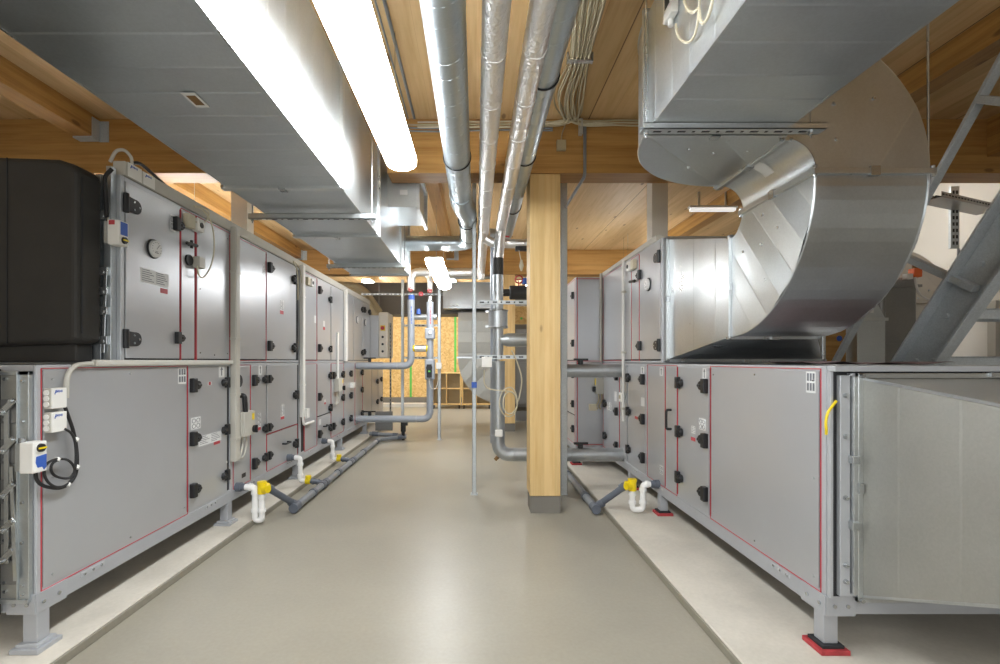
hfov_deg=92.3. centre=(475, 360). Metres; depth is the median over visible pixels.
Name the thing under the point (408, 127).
cable
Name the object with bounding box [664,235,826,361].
transition piece
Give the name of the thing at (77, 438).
ties
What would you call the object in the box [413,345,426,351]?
pipe
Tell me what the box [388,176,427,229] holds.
branch
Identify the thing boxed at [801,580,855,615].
plate
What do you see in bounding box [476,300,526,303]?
rail
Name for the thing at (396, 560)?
floor
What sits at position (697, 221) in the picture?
beam
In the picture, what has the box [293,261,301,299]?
hose
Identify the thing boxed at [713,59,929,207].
duct elbow
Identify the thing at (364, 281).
diffuser
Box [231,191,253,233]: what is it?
post
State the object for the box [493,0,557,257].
pipe
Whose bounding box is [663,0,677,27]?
sensor
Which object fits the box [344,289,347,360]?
cable trunking
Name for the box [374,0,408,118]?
conduit
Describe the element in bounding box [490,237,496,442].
pipe
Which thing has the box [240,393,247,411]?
cable elbow
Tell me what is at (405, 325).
rail
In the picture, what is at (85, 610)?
plinth
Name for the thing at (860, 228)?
duct elbow
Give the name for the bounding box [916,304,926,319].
duct
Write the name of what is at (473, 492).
post
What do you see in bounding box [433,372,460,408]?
shelf unit
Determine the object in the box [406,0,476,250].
pipe
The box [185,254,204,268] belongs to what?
sensor
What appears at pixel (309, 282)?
switch
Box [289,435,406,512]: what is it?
drain pipe
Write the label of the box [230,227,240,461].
cable trunking
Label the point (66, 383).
conduit
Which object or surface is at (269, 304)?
unit
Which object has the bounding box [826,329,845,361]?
plywood panel
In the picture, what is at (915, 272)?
valve
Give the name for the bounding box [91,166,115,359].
damper
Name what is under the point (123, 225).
print
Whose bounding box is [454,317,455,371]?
tape
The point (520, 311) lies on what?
board panel
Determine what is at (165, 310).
unit
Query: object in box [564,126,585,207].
conduit
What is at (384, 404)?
trim
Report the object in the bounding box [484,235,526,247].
pipe
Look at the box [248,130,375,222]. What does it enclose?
channel
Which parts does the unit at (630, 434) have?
door, panel, frame, leg, door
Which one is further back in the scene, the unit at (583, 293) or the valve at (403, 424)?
the valve at (403, 424)
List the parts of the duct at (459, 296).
frame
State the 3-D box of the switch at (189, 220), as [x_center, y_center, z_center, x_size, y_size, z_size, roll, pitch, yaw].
[-2.164,-1.058,3.688,0.064,0.105,0.185,0,0,0]
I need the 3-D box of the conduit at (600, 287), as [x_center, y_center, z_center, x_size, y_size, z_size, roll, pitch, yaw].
[1.715,-0.600,6.590,0.050,1.200,0.044,0,0,0]
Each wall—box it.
[371,317,461,396]
[913,183,999,300]
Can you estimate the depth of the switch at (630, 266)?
5.22 m
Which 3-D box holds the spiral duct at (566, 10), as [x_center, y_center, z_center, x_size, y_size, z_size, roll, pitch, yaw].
[0.349,-2.000,2.944,0.318,0.740,7.488,0,0,0]
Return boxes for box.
[43,387,66,408]
[43,411,66,432]
[104,218,128,246]
[127,162,141,182]
[143,171,154,189]
[305,408,309,417]
[370,312,392,357]
[436,363,441,368]
[481,357,491,366]
[556,125,565,150]
[589,404,596,410]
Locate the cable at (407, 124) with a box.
[407,124,551,126]
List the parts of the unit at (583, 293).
door, frame, panel, casing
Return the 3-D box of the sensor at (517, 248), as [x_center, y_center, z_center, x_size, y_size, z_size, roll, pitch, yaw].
[0.540,-1.195,5.617,0.160,0.290,0.087,0,0,0]
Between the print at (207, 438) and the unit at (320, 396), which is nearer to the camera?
the print at (207, 438)
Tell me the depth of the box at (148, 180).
3.21 m
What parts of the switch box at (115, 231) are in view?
clamp plate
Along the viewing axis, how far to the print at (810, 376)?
2.49 m
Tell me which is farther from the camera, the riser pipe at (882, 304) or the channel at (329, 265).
the channel at (329, 265)
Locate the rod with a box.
[926,23,930,179]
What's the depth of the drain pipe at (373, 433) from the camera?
9.21 m
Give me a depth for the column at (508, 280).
10.22 m
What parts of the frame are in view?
rail, rail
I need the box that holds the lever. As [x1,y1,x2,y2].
[363,357,375,361]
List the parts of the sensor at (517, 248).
bulb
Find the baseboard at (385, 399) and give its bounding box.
[383,397,461,402]
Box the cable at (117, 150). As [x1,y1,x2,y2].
[108,148,133,163]
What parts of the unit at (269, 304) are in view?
panel, door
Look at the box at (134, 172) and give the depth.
3.08 m
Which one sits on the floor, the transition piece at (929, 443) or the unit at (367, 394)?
the unit at (367, 394)
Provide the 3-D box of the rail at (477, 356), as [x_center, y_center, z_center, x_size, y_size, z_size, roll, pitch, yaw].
[0.485,-0.045,5.437,0.970,0.041,0.036,0,0,0]
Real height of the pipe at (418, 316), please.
0.194 m
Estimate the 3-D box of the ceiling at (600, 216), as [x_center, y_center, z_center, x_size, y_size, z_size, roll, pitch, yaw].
[0.750,-2.450,6.100,10.900,0.160,20.200,0,0,0]
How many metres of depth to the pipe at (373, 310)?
10.53 m
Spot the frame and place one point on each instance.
(843, 459)
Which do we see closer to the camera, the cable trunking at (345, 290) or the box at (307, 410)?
the box at (307, 410)
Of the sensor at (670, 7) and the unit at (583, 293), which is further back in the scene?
the unit at (583, 293)
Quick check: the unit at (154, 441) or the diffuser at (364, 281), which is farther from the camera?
the diffuser at (364, 281)
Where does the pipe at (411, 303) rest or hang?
attached to the unit at (367, 394)
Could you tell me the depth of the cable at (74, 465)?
2.51 m
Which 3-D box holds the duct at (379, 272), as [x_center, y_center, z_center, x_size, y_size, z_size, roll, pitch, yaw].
[-1.322,-1.606,6.251,0.832,0.884,0.758,0,0,0]
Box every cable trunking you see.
[92,360,232,365]
[113,161,369,304]
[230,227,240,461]
[299,265,305,416]
[337,332,338,377]
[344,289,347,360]
[602,235,662,276]
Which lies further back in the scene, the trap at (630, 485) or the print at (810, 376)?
the trap at (630, 485)
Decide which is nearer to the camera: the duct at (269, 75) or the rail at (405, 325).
the duct at (269, 75)
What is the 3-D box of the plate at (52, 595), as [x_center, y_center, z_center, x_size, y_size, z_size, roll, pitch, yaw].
[-2.262,1.215,2.477,0.156,0.100,0.186,0,0,0]
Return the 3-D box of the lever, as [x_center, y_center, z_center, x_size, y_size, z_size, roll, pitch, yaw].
[-1.950,-0.022,8.800,0.220,0.085,0.058,0,0,0]
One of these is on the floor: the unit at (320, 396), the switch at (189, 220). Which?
the unit at (320, 396)
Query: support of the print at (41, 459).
attached to the switch at (30, 456)
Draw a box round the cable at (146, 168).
[129,161,164,183]
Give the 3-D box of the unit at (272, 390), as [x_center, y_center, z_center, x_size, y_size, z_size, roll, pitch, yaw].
[-2.932,0.735,5.173,1.581,1.430,1.697,0,0,0]
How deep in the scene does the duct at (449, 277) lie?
10.69 m
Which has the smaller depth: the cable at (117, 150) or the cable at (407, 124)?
the cable at (117, 150)
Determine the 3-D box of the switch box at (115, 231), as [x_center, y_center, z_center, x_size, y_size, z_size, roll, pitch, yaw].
[-2.149,-0.771,2.869,0.120,0.163,0.081,0,0,0]
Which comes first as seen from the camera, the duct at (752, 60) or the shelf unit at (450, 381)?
the duct at (752, 60)
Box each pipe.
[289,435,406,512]
[336,281,381,313]
[345,286,378,314]
[355,294,414,369]
[355,296,434,422]
[369,431,406,436]
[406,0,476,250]
[407,268,477,290]
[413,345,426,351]
[414,309,436,319]
[420,267,432,292]
[477,0,511,279]
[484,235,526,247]
[485,257,623,461]
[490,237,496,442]
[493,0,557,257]
[567,469,600,514]
[878,296,885,361]
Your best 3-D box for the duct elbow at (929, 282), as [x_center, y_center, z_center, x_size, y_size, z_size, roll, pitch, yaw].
[5.404,-1.024,6.100,0.648,0.648,0.628,0,0,0]
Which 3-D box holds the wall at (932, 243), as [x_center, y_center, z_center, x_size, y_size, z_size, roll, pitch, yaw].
[6.275,-0.435,6.100,0.150,3.870,20.200,0,0,0]
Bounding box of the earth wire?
[824,400,837,434]
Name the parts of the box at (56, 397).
lid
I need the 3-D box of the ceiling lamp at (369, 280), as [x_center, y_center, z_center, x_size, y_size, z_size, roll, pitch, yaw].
[-2.885,-2.210,13.700,0.230,0.320,2.200,0,0,0]
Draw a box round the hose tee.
[185,240,198,248]
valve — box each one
[401,422,407,439]
[503,286,526,299]
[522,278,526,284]
[902,265,929,300]
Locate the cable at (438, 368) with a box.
[429,368,439,389]
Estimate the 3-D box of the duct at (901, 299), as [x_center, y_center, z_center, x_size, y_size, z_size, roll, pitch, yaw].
[4.950,0.260,5.800,0.460,2.480,0.460,0,0,0]
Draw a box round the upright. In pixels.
[390,323,390,410]
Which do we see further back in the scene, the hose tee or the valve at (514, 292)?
the valve at (514, 292)
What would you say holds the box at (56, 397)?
attached to the unit at (154, 441)
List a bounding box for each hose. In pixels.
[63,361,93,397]
[194,205,214,277]
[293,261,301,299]
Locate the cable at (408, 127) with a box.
[408,127,552,128]
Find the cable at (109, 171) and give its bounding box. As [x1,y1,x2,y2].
[102,168,113,217]
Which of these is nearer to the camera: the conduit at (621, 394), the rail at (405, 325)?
the conduit at (621, 394)
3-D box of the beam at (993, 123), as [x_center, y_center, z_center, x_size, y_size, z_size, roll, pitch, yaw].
[5.100,-2.185,0.350,0.200,0.370,8.700,0,0,0]
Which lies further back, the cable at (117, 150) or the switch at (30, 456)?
the cable at (117, 150)
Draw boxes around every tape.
[410,366,411,396]
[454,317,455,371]
[472,382,476,387]
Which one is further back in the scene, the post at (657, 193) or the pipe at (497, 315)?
the pipe at (497, 315)
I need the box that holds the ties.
[56,437,79,486]
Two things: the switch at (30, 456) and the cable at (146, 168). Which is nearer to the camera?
the switch at (30, 456)
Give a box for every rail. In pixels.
[361,293,444,294]
[404,324,437,326]
[404,357,437,358]
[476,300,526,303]
[476,355,526,358]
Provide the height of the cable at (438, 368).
0.385 m
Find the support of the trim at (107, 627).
attached to the floor
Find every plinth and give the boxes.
[0,422,376,663]
[567,445,999,663]
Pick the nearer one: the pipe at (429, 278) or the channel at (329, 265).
the channel at (329, 265)
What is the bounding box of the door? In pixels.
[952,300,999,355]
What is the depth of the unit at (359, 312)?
8.98 m
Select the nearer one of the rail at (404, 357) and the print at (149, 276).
the print at (149, 276)
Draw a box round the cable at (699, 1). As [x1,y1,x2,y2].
[675,0,700,43]
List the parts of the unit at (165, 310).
casing, door, frame, panel, panel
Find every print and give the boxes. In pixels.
[36,454,46,468]
[120,221,127,236]
[142,269,166,284]
[179,369,185,381]
[187,96,203,104]
[200,433,218,444]
[807,373,814,390]
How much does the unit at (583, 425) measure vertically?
1.425 m
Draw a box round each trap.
[234,480,297,522]
[286,454,322,484]
[321,438,350,461]
[595,478,660,512]
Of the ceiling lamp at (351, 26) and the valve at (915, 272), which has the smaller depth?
the ceiling lamp at (351, 26)
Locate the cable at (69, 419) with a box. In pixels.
[33,407,78,489]
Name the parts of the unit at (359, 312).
panel, door, door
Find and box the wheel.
[515,275,522,285]
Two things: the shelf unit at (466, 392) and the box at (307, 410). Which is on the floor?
the shelf unit at (466, 392)
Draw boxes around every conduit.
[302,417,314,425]
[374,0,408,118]
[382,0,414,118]
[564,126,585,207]
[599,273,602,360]
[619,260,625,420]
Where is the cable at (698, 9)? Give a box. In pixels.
[683,0,713,24]
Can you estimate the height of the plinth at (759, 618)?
0.050 m
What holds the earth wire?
attached to the frame
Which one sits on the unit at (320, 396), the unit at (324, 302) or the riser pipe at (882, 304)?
the unit at (324, 302)
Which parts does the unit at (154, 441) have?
leg, foot plate, casing, lifting plate, panel, frame, frame, door, lifting plate, leg, foot plate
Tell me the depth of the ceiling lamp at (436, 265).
6.73 m
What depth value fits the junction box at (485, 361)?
5.35 m
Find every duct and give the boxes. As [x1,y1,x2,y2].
[0,0,343,191]
[0,157,99,361]
[223,71,380,238]
[295,156,401,263]
[343,226,409,276]
[358,283,484,316]
[443,282,489,309]
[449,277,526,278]
[490,0,580,238]
[642,0,958,139]
[846,305,888,361]
[886,277,921,361]
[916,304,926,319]
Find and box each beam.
[0,55,108,141]
[0,119,999,182]
[300,250,633,276]
[668,189,741,235]
[898,8,999,102]
[987,113,999,156]
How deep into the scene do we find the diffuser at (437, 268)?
6.87 m
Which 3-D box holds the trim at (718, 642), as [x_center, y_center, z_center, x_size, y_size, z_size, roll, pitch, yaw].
[1.272,1.477,6.450,0.016,0.046,10.900,0,0,0]
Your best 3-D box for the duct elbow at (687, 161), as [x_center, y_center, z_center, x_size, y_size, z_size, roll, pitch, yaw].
[1.267,-1.494,2.885,0.766,0.633,0.766,0,0,0]
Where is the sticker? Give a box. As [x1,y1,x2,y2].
[181,93,208,106]
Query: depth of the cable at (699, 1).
1.93 m
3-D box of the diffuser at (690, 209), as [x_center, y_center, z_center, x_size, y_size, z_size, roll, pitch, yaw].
[3.315,-2.120,6.730,0.630,0.045,0.075,0,0,0]
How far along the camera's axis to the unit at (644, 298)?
5.11 m
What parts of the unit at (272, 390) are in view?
panel, door, frame, door, panel, leg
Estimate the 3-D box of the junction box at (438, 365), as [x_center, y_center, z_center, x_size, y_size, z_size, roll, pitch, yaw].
[-0.705,0.090,9.098,0.100,0.120,0.055,0,0,0]
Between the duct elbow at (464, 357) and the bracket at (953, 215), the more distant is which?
the duct elbow at (464, 357)
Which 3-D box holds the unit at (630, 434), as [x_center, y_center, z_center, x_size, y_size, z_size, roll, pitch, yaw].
[2.478,0.738,5.740,1.567,1.425,1.720,0,0,0]
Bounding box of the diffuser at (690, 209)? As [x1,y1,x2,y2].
[689,208,735,211]
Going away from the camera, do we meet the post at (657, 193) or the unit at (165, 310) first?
the unit at (165, 310)
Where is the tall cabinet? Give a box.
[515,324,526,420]
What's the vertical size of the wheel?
0.142 m
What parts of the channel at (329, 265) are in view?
threaded rod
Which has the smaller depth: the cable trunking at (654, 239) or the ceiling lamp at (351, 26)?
the ceiling lamp at (351, 26)
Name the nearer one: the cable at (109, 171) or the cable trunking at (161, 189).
the cable at (109, 171)
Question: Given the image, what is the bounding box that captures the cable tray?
[928,191,990,214]
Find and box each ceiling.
[0,0,999,285]
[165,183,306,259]
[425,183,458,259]
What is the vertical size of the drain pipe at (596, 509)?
0.091 m
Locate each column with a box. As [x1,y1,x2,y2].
[500,275,514,430]
[527,174,560,512]
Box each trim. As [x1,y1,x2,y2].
[50,431,379,663]
[383,403,488,406]
[567,465,741,663]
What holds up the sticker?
attached to the duct at (269, 75)
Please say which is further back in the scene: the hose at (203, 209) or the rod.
the hose at (203, 209)
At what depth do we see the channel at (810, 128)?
2.40 m
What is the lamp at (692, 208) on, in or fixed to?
attached to the ceiling at (600, 216)
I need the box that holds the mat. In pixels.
[761,361,942,364]
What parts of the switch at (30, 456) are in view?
clamp plate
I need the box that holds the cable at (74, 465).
[42,428,77,487]
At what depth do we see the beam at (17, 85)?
4.17 m
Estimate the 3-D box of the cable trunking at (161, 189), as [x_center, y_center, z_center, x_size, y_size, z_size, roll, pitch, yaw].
[-2.231,-1.207,6.475,0.079,0.090,6.950,0,0,0]
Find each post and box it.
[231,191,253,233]
[401,279,403,434]
[437,288,440,439]
[471,183,477,494]
[561,183,567,494]
[647,183,667,240]
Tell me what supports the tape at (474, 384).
attached to the post at (473, 492)
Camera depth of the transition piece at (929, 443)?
2.01 m
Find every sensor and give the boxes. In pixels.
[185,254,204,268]
[515,246,526,270]
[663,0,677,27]
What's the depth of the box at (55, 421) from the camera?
2.46 m
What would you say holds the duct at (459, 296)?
attached to the duct at (391, 304)
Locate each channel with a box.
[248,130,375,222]
[327,226,406,269]
[639,0,826,137]
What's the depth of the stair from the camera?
3.47 m
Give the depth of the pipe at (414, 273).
8.74 m
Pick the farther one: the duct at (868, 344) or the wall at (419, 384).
the wall at (419, 384)
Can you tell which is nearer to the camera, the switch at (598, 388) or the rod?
the rod
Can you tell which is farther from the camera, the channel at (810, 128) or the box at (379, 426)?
the box at (379, 426)
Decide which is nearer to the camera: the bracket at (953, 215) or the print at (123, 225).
the print at (123, 225)
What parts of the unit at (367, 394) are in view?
door, frame, door, leg, panel, door, panel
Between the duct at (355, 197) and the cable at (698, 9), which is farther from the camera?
the duct at (355, 197)
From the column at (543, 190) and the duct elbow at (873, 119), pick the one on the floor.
the column at (543, 190)
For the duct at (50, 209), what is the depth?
2.74 m
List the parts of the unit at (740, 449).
panel, leg, foot plate, pull handle, panel, door, frame, panel, lifting plate, frame, casing, leg, foot plate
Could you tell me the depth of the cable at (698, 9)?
1.83 m
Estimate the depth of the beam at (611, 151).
4.70 m
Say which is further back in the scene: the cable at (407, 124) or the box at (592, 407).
the box at (592, 407)
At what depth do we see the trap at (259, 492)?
4.38 m
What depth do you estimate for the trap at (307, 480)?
5.58 m
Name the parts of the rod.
rod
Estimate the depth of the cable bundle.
3.85 m
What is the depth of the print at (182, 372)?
3.59 m
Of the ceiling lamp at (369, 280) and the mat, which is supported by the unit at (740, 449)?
the mat
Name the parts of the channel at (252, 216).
threaded rod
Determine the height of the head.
0.080 m
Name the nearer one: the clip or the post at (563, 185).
the clip
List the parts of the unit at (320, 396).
casing, panel, frame, frame, panel, door, door, leg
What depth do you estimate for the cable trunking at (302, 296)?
5.97 m
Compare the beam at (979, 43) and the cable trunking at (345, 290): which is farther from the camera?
the cable trunking at (345, 290)
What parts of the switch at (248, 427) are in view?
rotary knob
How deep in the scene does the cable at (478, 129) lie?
4.68 m
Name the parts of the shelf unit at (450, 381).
panel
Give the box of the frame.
[827,366,999,598]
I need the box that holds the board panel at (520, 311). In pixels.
[515,306,526,323]
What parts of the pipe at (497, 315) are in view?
tee handle, tee handle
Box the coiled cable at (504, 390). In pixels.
[483,350,521,416]
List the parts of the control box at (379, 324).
door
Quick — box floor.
[65,407,730,663]
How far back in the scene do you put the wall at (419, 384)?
16.20 m
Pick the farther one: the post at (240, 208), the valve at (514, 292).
the valve at (514, 292)
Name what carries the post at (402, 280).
on the floor
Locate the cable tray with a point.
(949, 201)
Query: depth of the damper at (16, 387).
2.38 m
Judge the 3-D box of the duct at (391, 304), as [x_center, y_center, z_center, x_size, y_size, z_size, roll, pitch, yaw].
[-1.390,-1.490,11.793,4.020,0.740,0.815,0,0,0]
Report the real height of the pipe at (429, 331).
2.313 m
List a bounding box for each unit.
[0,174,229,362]
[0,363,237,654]
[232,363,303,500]
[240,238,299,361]
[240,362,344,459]
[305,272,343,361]
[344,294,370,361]
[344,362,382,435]
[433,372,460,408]
[462,378,489,408]
[567,277,602,361]
[567,362,620,464]
[602,363,646,489]
[603,238,803,362]
[647,363,999,655]
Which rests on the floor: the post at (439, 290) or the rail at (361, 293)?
the post at (439, 290)
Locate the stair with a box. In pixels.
[832,52,999,364]
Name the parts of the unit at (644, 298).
panel, panel, frame, panel, door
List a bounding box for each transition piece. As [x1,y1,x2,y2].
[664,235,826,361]
[852,372,999,608]
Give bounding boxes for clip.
[578,118,582,135]
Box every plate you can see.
[6,579,66,614]
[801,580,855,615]
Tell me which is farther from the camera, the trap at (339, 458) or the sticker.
the trap at (339, 458)
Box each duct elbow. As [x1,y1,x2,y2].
[457,312,526,403]
[638,26,778,186]
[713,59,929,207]
[731,165,936,336]
[899,252,941,303]
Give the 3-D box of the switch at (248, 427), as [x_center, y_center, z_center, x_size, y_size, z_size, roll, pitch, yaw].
[-2.135,0.686,4.443,0.121,0.432,0.314,0,0,0]
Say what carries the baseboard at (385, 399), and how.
attached to the wall at (419, 384)
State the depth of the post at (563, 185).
5.37 m
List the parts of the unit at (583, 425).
panel, door, frame, frame, panel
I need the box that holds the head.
[495,430,502,436]
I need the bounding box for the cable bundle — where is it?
[417,0,637,127]
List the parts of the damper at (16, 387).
lever, blade, push rod, blade, blade, blade, blade, lever, lever, lever, lever, push rod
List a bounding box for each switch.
[15,437,46,473]
[183,213,203,232]
[240,410,257,458]
[305,277,313,286]
[334,378,345,404]
[592,378,603,408]
[626,259,636,271]
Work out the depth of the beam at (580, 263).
10.20 m
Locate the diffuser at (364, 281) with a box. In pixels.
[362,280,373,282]
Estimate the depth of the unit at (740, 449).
2.98 m
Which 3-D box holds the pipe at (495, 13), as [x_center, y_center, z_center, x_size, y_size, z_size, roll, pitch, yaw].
[0.092,-1.559,3.908,0.136,0.218,9.416,0,0,0]
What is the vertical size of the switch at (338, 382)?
0.412 m
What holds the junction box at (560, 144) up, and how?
attached to the beam at (611, 151)
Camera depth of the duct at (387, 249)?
5.14 m
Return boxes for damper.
[0,369,32,613]
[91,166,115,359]
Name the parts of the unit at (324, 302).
panel, door, panel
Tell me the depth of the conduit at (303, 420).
6.05 m
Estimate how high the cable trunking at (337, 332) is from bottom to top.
0.750 m
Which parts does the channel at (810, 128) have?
threaded rod, threaded rod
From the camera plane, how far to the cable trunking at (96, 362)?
3.25 m
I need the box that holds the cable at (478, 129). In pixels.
[408,129,552,131]
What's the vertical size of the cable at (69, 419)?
0.431 m
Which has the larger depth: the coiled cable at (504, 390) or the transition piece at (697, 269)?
the coiled cable at (504, 390)
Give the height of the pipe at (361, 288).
0.790 m
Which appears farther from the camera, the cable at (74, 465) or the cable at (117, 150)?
the cable at (117, 150)
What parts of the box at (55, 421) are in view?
lid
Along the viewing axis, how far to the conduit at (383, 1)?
3.65 m
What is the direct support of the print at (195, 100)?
on the sticker
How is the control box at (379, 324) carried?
attached to the unit at (359, 312)
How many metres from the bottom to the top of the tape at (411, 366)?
1.320 m
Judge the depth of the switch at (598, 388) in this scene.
6.53 m
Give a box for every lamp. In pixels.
[313,0,416,170]
[362,277,374,282]
[425,205,450,289]
[687,192,737,211]
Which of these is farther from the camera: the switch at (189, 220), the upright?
the upright
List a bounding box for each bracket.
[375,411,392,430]
[948,186,958,248]
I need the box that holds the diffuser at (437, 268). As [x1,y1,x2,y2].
[425,259,450,289]
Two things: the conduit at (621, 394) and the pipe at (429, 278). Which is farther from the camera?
the pipe at (429, 278)
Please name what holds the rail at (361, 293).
attached to the post at (439, 290)
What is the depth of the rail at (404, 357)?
9.17 m

